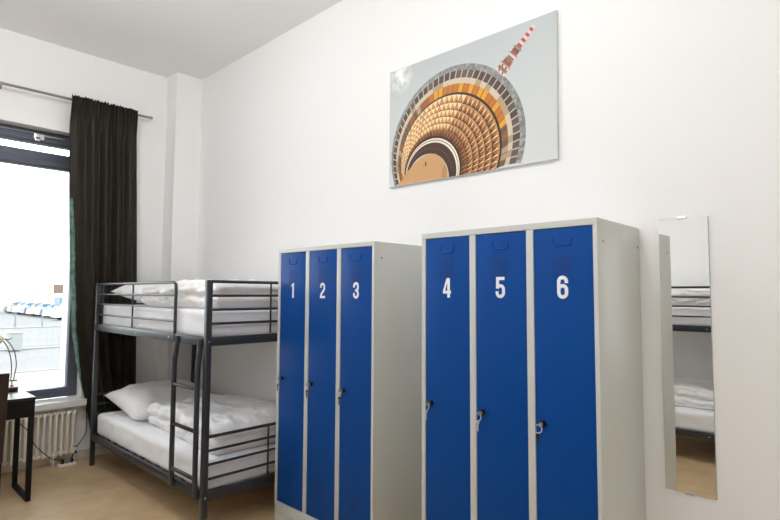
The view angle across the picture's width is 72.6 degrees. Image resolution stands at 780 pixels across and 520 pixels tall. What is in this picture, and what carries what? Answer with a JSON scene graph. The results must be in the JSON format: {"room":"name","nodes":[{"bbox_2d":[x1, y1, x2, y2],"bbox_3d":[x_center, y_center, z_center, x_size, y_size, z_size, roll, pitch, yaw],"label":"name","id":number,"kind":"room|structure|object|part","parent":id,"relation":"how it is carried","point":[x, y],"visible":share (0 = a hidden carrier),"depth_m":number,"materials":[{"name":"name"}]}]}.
{"room":"dormitory","nodes":[
{"label":"dormitory","id":0,"kind":"room"},
{"bbox_2d":[0,197,66,306],"bbox_3d":[-66.977,-0.989,91.508,12.040,18.050,85.000,-3,-5,43],"label":"sky","id":1,"kind":"structure","parent":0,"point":[32,233],"depth_m":89.58,"materials":[{"name":"white"}]},
{"bbox_2d":[0,28,167,460],"bbox_3d":[-3.814,-0.061,4.223,0.450,3.870,4.350,-3,-5,43],"label":"wall","id":2,"kind":"structure","parent":0,"point":[25,61],"depth_m":5.07,"materials":[{"name":"white paint"}]},
{"bbox_2d":[0,123,76,399],"bbox_3d":[-3.579,0.007,4.347,0.115,2.412,1.894,-3,-5,43],"label":"window","id":3,"kind":"structure","parent":2,"relation":"in","point":[9,155],"depth_m":4.83,"materials":[{"name":"grey metal"}]},
{"bbox_2d":[35,395,86,411],"bbox_3d":[-3.487,1.236,4.165,0.240,0.057,1.945,-3,-5,43],"label":"windowsill","id":4,"kind":"structure","parent":2,"relation":"attached to","point":[70,401],"depth_m":4.67,"materials":[{"name":"white stone"}]},
{"bbox_2d":[1,445,125,473],"bbox_3d":[-3.593,1.710,4.016,0.012,0.070,3.630,-3,-5,43],"label":"baseboard","id":5,"kind":"structure","parent":2,"relation":"attached to","point":[98,450],"depth_m":4.70,"materials":[{"name":"beige wood"}]},
{"bbox_2d":[0,81,152,119],"bbox_3d":[-3.332,-1.476,4.404,0.114,0.050,2.655,-3,-5,43],"label":"curtain rod","id":6,"kind":"object","parent":2,"relation":"attached to","point":[1,82],"visible":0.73,"depth_m":4.63,"materials":[{"name":"silver metal"}]},
{"bbox_2d":[69,94,137,431],"bbox_3d":[-2.658,0.056,4.941,0.081,3.098,0.667,-3,-5,42],"label":"curtain","id":7,"kind":"object","parent":6,"relation":"hanging from","point":[102,136],"visible":0.83,"depth_m":4.94,"materials":[{"name":"black fabric"}]},
{"bbox_2d":[158,72,201,381],"bbox_3d":[-2.167,-0.034,5.473,0.220,3.750,0.270,-3,-5,43],"label":"pillar","id":8,"kind":"structure","parent":2,"relation":"attached to","point":[184,92],"depth_m":5.43,"materials":[{"name":"white paint"}]},
{"bbox_2d":[0,451,274,519],"bbox_3d":[-0.240,1.631,1.021,9.000,0.120,3.900,-3,-5,43],"label":"floor","id":9,"kind":"structure","parent":0,"point":[113,488],"depth_m":3.90,"materials":[{"name":"beige laminate"}]},
{"bbox_2d":[0,373,9,482],"bbox_3d":[-2.771,1.216,3.391,0.504,0.985,0.437,-3,-5,43],"label":"dining chair","id":10,"kind":"object","parent":9,"relation":"on","point":[4,377],"visible":1,"depth_m":3.40,"materials":[{"name":"black wood"}]},
{"bbox_3d":[-2.796,1.272,3.411,0.435,0.075,0.437,-3,-5,43],"label":"seat","id":11,"kind":"part","parent":10,"relation":"part of","materials":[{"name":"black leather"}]},
{"bbox_2d":[6,388,35,501],"bbox_3d":[-3.188,1.354,3.673,0.620,0.742,1.095,-3,-5,43],"label":"desk","id":12,"kind":"object","parent":9,"relation":"on","point":[20,404],"visible":0.91,"depth_m":3.85,"materials":[{"name":"black wood"}]},
{"bbox_2d":[0,335,17,390],"bbox_3d":[-3.024,0.791,4.068,0.150,0.431,0.296,-3,-5,43],"label":"desk lamp","id":13,"kind":"object","parent":12,"relation":"on","point":[12,387],"visible":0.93,"depth_m":4.13,"materials":[{"name":"brown metal"}]},
{"bbox_3d":[-2.975,0.779,4.121,0.007,0.324,0.077,-3,-5,43],"label":"arm","id":14,"kind":"part","parent":13,"relation":"part of","materials":[{"name":"brown metal"}]},
{"bbox_3d":[-2.958,0.776,4.140,0.007,0.333,0.087,-3,-5,43],"label":"arm","id":15,"kind":"part","parent":13,"relation":"part of","materials":[{"name":"brown metal"}]},
{"bbox_2d":[1,409,76,466],"bbox_3d":[-3.337,1.530,4.200,0.094,0.463,1.550,-3,-5,43],"label":"radiator","id":16,"kind":"object","parent":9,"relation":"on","point":[73,447],"visible":0.75,"depth_m":4.57,"materials":[{"name":"white metal"}]},
{"bbox_2d":[58,461,75,466],"bbox_3d":[-2.814,1.776,4.625,0.050,0.024,0.130,-3,-5,43],"label":"power strip","id":17,"kind":"object","parent":9,"relation":"on","point":[73,462],"visible":1,"depth_m":4.61,"materials":[{"name":"white plastic"}]},
{"bbox_2d":[20,424,63,463],"bbox_3d":[-2.952,1.487,4.445,0.097,0.529,0.441,-1,-4,24],"label":"power cable","id":18,"kind":"object","parent":17,"relation":"attached to","point":[62,460],"visible":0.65,"depth_m":4.52,"materials":[{"name":"black plastic"}]},
{"bbox_2d":[69,408,86,461],"bbox_3d":[-2.791,1.544,4.752,0.040,0.457,0.204,0,-4,2],"label":"power cable","id":19,"kind":"object","parent":17,"relation":"attached to","point":[71,458],"visible":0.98,"depth_m":4.81,"materials":[{"name":"black plastic"}]},
{"bbox_2d":[89,280,277,519],"bbox_3d":[-1.570,0.978,4.310,2.042,1.588,0.980,-3,-5,43],"label":"bunk bed","id":20,"kind":"object","parent":9,"relation":"on","point":[203,495],"visible":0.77,"depth_m":3.51,"materials":[{"name":"grey metal"}]},
{"bbox_3d":[-2.597,0.998,4.682,0.038,1.586,0.038,-3,-5,43],"label":"post","id":21,"kind":"part","parent":20,"relation":"part of","materials":[{"name":"grey metal"}]},
{"bbox_3d":[-2.035,0.560,4.154,1.552,0.057,0.007,-3,-5,43],"label":"guard plate","id":22,"kind":"part","parent":20,"relation":"part of","materials":[{"name":"grey metal"}]},
{"bbox_3d":[-2.028,0.367,4.181,1.541,0.386,0.022,-3,-5,43],"label":"guard rail","id":23,"kind":"part","parent":20,"relation":"part of","materials":[{"name":"grey metal"}]},
{"bbox_3d":[-1.874,1.503,3.960,1.966,0.055,0.028,-3,-5,43],"label":"rail","id":24,"kind":"part","parent":20,"relation":"part of","materials":[{"name":"grey metal"}]},
{"bbox_3d":[-1.870,0.553,4.021,1.966,0.056,0.028,-3,-5,43],"label":"rail","id":25,"kind":"part","parent":20,"relation":"part of","materials":[{"name":"grey metal"}]},
{"bbox_3d":[-1.438,1.001,3.541,0.033,0.985,0.049,-3,-5,43],"label":"ladder rail","id":26,"kind":"part","parent":20,"relation":"part of","materials":[{"name":"grey metal"}]},
{"bbox_2d":[97,410,274,489],"bbox_3d":[-1.560,1.420,4.296,1.957,0.194,0.885,-3,-5,43],"label":"mattress","id":27,"kind":"object","parent":20,"relation":"on","point":[149,441],"visible":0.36,"depth_m":3.72,"materials":[{"name":"white fabric"}]},
{"bbox_2d":[104,379,210,419],"bbox_3d":[-2.015,1.233,4.752,0.652,0.266,0.800,-3,-5,43],"label":"pillow","id":28,"kind":"object","parent":27,"relation":"on","point":[134,400],"visible":0.53,"depth_m":4.56,"materials":[{"name":"white fabric"}]},
{"bbox_2d":[147,394,275,454],"bbox_3d":[-1.307,1.202,4.103,1.271,0.226,0.781,-3,-5,43],"label":"duvet","id":29,"kind":"object","parent":27,"relation":"on","point":[228,412],"visible":0.65,"depth_m":3.77,"materials":[{"name":"white fabric"}]},
{"bbox_2d":[103,304,277,336],"bbox_3d":[-1.556,0.470,4.356,1.956,0.193,0.888,-3,-5,43],"label":"mattress","id":30,"kind":"object","parent":20,"relation":"on","point":[190,321],"visible":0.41,"depth_m":3.65,"materials":[{"name":"white fabric"}]},
{"bbox_2d":[110,284,151,300],"bbox_3d":[-1.971,0.290,4.774,0.658,0.197,0.800,-3,-5,43],"label":"pillow","id":31,"kind":"object","parent":30,"relation":"on","point":[126,289],"visible":0.15,"depth_m":4.54,"materials":[{"name":"white fabric"}]},
{"bbox_2d":[141,279,277,308],"bbox_3d":[-1.301,0.258,4.107,1.186,0.207,0.855,-3,-5,43],"label":"duvet","id":32,"kind":"object","parent":30,"relation":"on","point":[191,293],"visible":0.6,"depth_m":3.65,"materials":[{"name":"white fabric"}]},
{"bbox_3d":[-1.972,1.042,5.339,0.038,1.586,0.038,-3,-5,43],"label":"post","id":33,"kind":"part","parent":20,"relation":"part of","materials":[{"name":"grey metal"}]},
{"bbox_3d":[-1.201,0.988,3.316,0.033,0.985,0.049,-3,-5,43],"label":"ladder rail","id":34,"kind":"part","parent":20,"relation":"part of","materials":[{"name":"grey metal"}]},
{"bbox_3d":[-1.146,0.917,3.308,0.038,1.586,0.038,-3,-5,43],"label":"post","id":35,"kind":"part","parent":20,"relation":"part of","materials":[{"name":"grey metal"}]},
{"bbox_3d":[-0.836,1.485,3.602,0.028,0.055,0.874,-3,-5,43],"label":"rail","id":36,"kind":"part","parent":20,"relation":"part of","materials":[{"name":"grey metal"}]},
{"bbox_3d":[-0.832,0.535,3.662,0.028,0.056,0.874,-3,-5,43],"label":"rail","id":37,"kind":"part","parent":20,"relation":"part of","materials":[{"name":"grey metal"}]},
{"bbox_2d":[274,241,421,519],"bbox_3d":[-0.269,0.822,3.445,0.933,1.802,0.500,-3,-5,43],"label":"locker","id":38,"kind":"object","parent":9,"relation":"on","point":[350,314],"visible":0.98,"depth_m":3.17,"materials":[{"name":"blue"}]},
{"bbox_3d":[-0.642,0.773,3.495,0.273,1.643,0.016,-3,-5,43],"label":"door","id":39,"kind":"part","parent":38,"relation":"part of","materials":[{"name":"blue metal"}]},
{"bbox_2d":[289,270,296,282],"bbox_3d":[-0.644,0.110,3.531,0.085,0.085,0.002,-3,-5,43],"label":"vent","id":40,"kind":"object","parent":38,"relation":"attached to","point":[292,273],"depth_m":3.53,"materials":[{"name":"blue metal"}]},
{"bbox_3d":[-0.417,0.760,3.282,0.267,1.643,0.016,-3,-5,43],"label":"door","id":41,"kind":"part","parent":38,"relation":"part of","materials":[{"name":"blue metal"}]},
{"bbox_2d":[318,269,326,282],"bbox_3d":[-0.420,0.098,3.318,0.085,0.085,0.002,-3,-5,43],"label":"vent","id":42,"kind":"object","parent":38,"relation":"attached to","point":[322,273],"depth_m":3.32,"materials":[{"name":"blue metal"}]},
{"bbox_2d":[350,500,357,512],"bbox_3d":[-0.204,1.401,3.025,0.059,0.059,0.002,-3,-5,43],"label":"vent","id":43,"kind":"object","parent":38,"relation":"attached to","point":[353,503],"depth_m":3.03,"materials":[{"name":"blue metal"}]},
{"bbox_3d":[-0.196,0.748,3.072,0.264,1.643,0.016,-3,-5,43],"label":"door","id":44,"kind":"part","parent":38,"relation":"part of","materials":[{"name":"blue metal"}]},
{"bbox_2d":[351,267,360,281],"bbox_3d":[-0.198,0.085,3.108,0.085,0.085,0.002,-3,-5,43],"label":"vent","id":45,"kind":"object","parent":38,"relation":"attached to","point":[355,271],"depth_m":3.11,"materials":[{"name":"blue metal"}]},
{"bbox_2d":[422,217,645,519],"bbox_3d":[0.657,0.764,2.569,0.921,1.816,0.500,-3,-5,43],"label":"locker","id":46,"kind":"object","parent":9,"relation":"on","point":[524,326],"visible":1,"depth_m":2.34,"materials":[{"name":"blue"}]},
{"bbox_2d":[423,402,428,419],"bbox_3d":[0.182,0.755,2.662,0.037,0.092,0.022,-3,-5,43],"label":"key","id":47,"kind":"object","parent":46,"relation":"hanging from","point":[426,403],"visible":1,"depth_m":2.66,"materials":[{"name":"silver metal"}]},
{"bbox_2d":[440,261,453,277],"bbox_3d":[0.284,0.047,2.652,0.085,0.085,0.002,-3,-5,43],"label":"vent","id":48,"kind":"object","parent":46,"relation":"attached to","point":[446,267],"depth_m":2.65,"materials":[{"name":"blue metal"}]},
{"bbox_3d":[0.286,0.715,2.616,0.270,1.655,0.016,-3,-5,43],"label":"door","id":49,"kind":"part","parent":46,"relation":"part of","materials":[{"name":"blue metal"}]},
{"bbox_2d":[474,411,480,430],"bbox_3d":[0.406,0.743,2.450,0.037,0.092,0.022,-3,-5,43],"label":"key","id":50,"kind":"object","parent":46,"relation":"hanging from","point":[479,412],"visible":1,"depth_m":2.45,"materials":[{"name":"silver metal"}]},
{"bbox_2d":[492,258,507,276],"bbox_3d":[0.506,0.034,2.442,0.085,0.085,0.002,-3,-5,43],"label":"vent","id":51,"kind":"object","parent":46,"relation":"attached to","point":[499,265],"depth_m":2.44,"materials":[{"name":"blue metal"}]},
{"bbox_3d":[0.508,0.703,2.406,0.264,1.655,0.016,-3,-5,43],"label":"door","id":52,"kind":"part","parent":46,"relation":"part of","materials":[{"name":"blue metal"}]},
{"bbox_2d":[534,422,541,444],"bbox_3d":[0.626,0.730,2.241,0.037,0.092,0.022,-3,-5,43],"label":"key","id":53,"kind":"object","parent":46,"relation":"hanging from","point":[539,424],"visible":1,"depth_m":2.24,"materials":[{"name":"silver metal"}]},
{"bbox_2d":[553,255,571,275],"bbox_3d":[0.725,0.022,2.235,0.085,0.085,0.002,-3,-5,43],"label":"vent","id":54,"kind":"object","parent":46,"relation":"attached to","point":[562,264],"depth_m":2.23,"materials":[{"name":"blue metal"}]},
{"bbox_3d":[0.727,0.691,2.198,0.261,1.655,0.016,-3,-5,43],"label":"door","id":55,"kind":"part","parent":46,"relation":"part of","materials":[{"name":"blue metal"}]},
{"bbox_2d":[0,0,341,79],"bbox_3d":[-0.399,-2.247,1.262,9.650,0.150,4.550,-3,-5,43],"label":"ceiling","id":56,"kind":"structure","parent":0,"point":[198,39],"depth_m":4.50,"materials":[{"name":"white paint"}]},
{"bbox_2d":[196,0,779,519],"bbox_3d":[1.089,-0.134,2.709,9.650,3.870,0.200,-3,-5,43],"label":"wall","id":57,"kind":"structure","parent":0,"point":[669,109],"depth_m":2.69,"materials":[{"name":"white paint"}]},
{"bbox_2d":[389,10,558,187],"bbox_3d":[0.444,-0.909,3.221,1.216,0.800,0.020,-3,-5,43],"label":"print","id":58,"kind":"object","parent":57,"relation":"attached to","point":[491,102],"visible":1,"depth_m":3.13,"materials":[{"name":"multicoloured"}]},
{"bbox_2d":[658,216,717,499],"bbox_3d":[1.298,0.410,2.326,0.198,1.208,0.012,-3,-5,43],"label":"wall mirror","id":59,"kind":"object","parent":57,"relation":"attached to","point":[685,290],"visible":1,"depth_m":2.32,"materials":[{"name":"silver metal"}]},
{"label":"outside","id":60,"kind":"structure","parent":0,"visible":0},
{"bbox_2d":[0,311,61,371],"bbox_3d":[-46.616,7.205,75.050,159.540,0.200,180.000,-3,-5,43],"label":"ground","id":61,"kind":"structure","parent":60,"point":[32,359],"depth_m":22.11,"materials":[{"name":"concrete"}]},
{"bbox_2d":[0,301,22,312],"bbox_3d":[-45.419,5.783,65.582,1.760,1.450,4.200,-3,-5,43],"label":"car","id":62,"kind":"object","parent":61,"relation":"on","point":[2,308],"visible":0.21,"depth_m":64.31,"materials":[{"name":"white paint"}]},
{"bbox_2d":[6,331,23,350],"bbox_3d":[-16.253,3.508,23.009,0.540,0.770,0.520,-3,-5,43],"label":"utility box","id":63,"kind":"object","parent":61,"relation":"on","point":[16,341],"visible":0.98,"depth_m":22.84,"materials":[{"name":"grey metal"}]},
{"bbox_2d":[7,301,40,313],"bbox_3d":[-43.087,5.664,63.540,1.760,1.450,4.200,-3,-5,43],"label":"car","id":64,"kind":"object","parent":61,"relation":"on","point":[9,308],"visible":0.21,"depth_m":62.38,"materials":[{"name":"white paint"}]},
{"bbox_2d":[12,301,42,314],"bbox_3d":[-40.920,5.534,61.323,1.760,1.450,4.200,-3,-5,43],"label":"car","id":65,"kind":"object","parent":61,"relation":"on","point":[15,309],"visible":0.31,"depth_m":60.11,"materials":[{"name":"white paint"}]},
{"bbox_2d":[0,367,59,373],"bbox_3d":[-12.434,3.405,15.186,0.300,0.120,120.000,-3,-5,43],"label":"kerb","id":66,"kind":"object","parent":61,"relation":"on","point":[59,367],"depth_m":16.52,"materials":[{"name":"white concrete"}]},
{"bbox_2d":[0,326,61,350],"bbox_3d":[-21.291,4.357,30.448,17.000,0.070,130.000,-3,-5,43],"label":"kerb","id":67,"kind":"object","parent":61,"relation":"on","point":[59,346],"visible":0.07,"depth_m":24.53,"materials":[{"name":"white concrete"}]},
{"bbox_2d":[20,302,43,315],"bbox_3d":[-38.589,5.415,59.280,1.760,1.450,4.200,-3,-5,43],"label":"car","id":68,"kind":"object","parent":61,"relation":"on","point":[22,310],"visible":0.23,"depth_m":58.05,"materials":[{"name":"white paint"}]},
{"bbox_2d":[25,302,54,316],"bbox_3d":[-36.422,5.284,57.064,1.760,1.450,4.200,-3,-5,43],"label":"car","id":69,"kind":"object","parent":61,"relation":"on","point":[32,310],"visible":0.32,"depth_m":55.85,"materials":[{"name":"white paint"}]},
{"bbox_2d":[35,303,54,317],"bbox_3d":[-34.090,5.165,55.021,1.760,1.450,4.200,-3,-5,43],"label":"car","id":70,"kind":"object","parent":61,"relation":"on","point":[38,311],"visible":0.23,"depth_m":53.67,"materials":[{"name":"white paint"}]},
{"bbox_2d":[47,279,50,301],"bbox_3d":[-44.738,4.636,69.571,0.440,4.250,0.440,-3,-5,43],"label":"street lamp","id":71,"kind":"object","parent":61,"relation":"on","point":[48,281],"visible":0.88,"depth_m":69.54,"materials":[{"name":"beige metal"}]},
{"bbox_2d":[42,308,56,318],"bbox_3d":[-31.924,5.035,52.804,1.760,1.450,4.200,-3,-5,43],"label":"car","id":72,"kind":"object","parent":61,"relation":"on","point":[46,312],"visible":0.15,"depth_m":51.18,"materials":[{"name":"grey paint"}]},
{"bbox_2d":[50,295,62,319],"bbox_3d":[-29.226,4.435,49.866,1.760,2.300,4.200,-3,-5,43],"label":"car","id":73,"kind":"object","parent":61,"relation":"on","point":[56,312],"visible":0.2,"depth_m":48.20,"materials":[{"name":"white paint"}]},
{"bbox_2d":[53,285,62,301],"bbox_3d":[-43.653,5.013,69.896,0.198,3.550,1.100,-3,-5,43],"label":"street sign","id":74,"kind":"object","parent":61,"relation":"on","point":[57,288],"visible":0.57,"depth_m":69.92,"materials":[{"name":"brown"}]},
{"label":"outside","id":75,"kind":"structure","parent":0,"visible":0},
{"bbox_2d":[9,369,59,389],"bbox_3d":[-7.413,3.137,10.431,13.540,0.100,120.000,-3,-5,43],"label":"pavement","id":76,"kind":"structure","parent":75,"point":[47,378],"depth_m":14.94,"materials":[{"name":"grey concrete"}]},
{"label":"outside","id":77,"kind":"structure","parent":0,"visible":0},
{"bbox_2d":[0,327,61,347],"bbox_3d":[-21.545,4.400,30.687,14.900,0.011,130.000,-3,-5,43],"label":"road","id":78,"kind":"structure","parent":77,"point":[49,336],"depth_m":30.51,"materials":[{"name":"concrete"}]}
]}

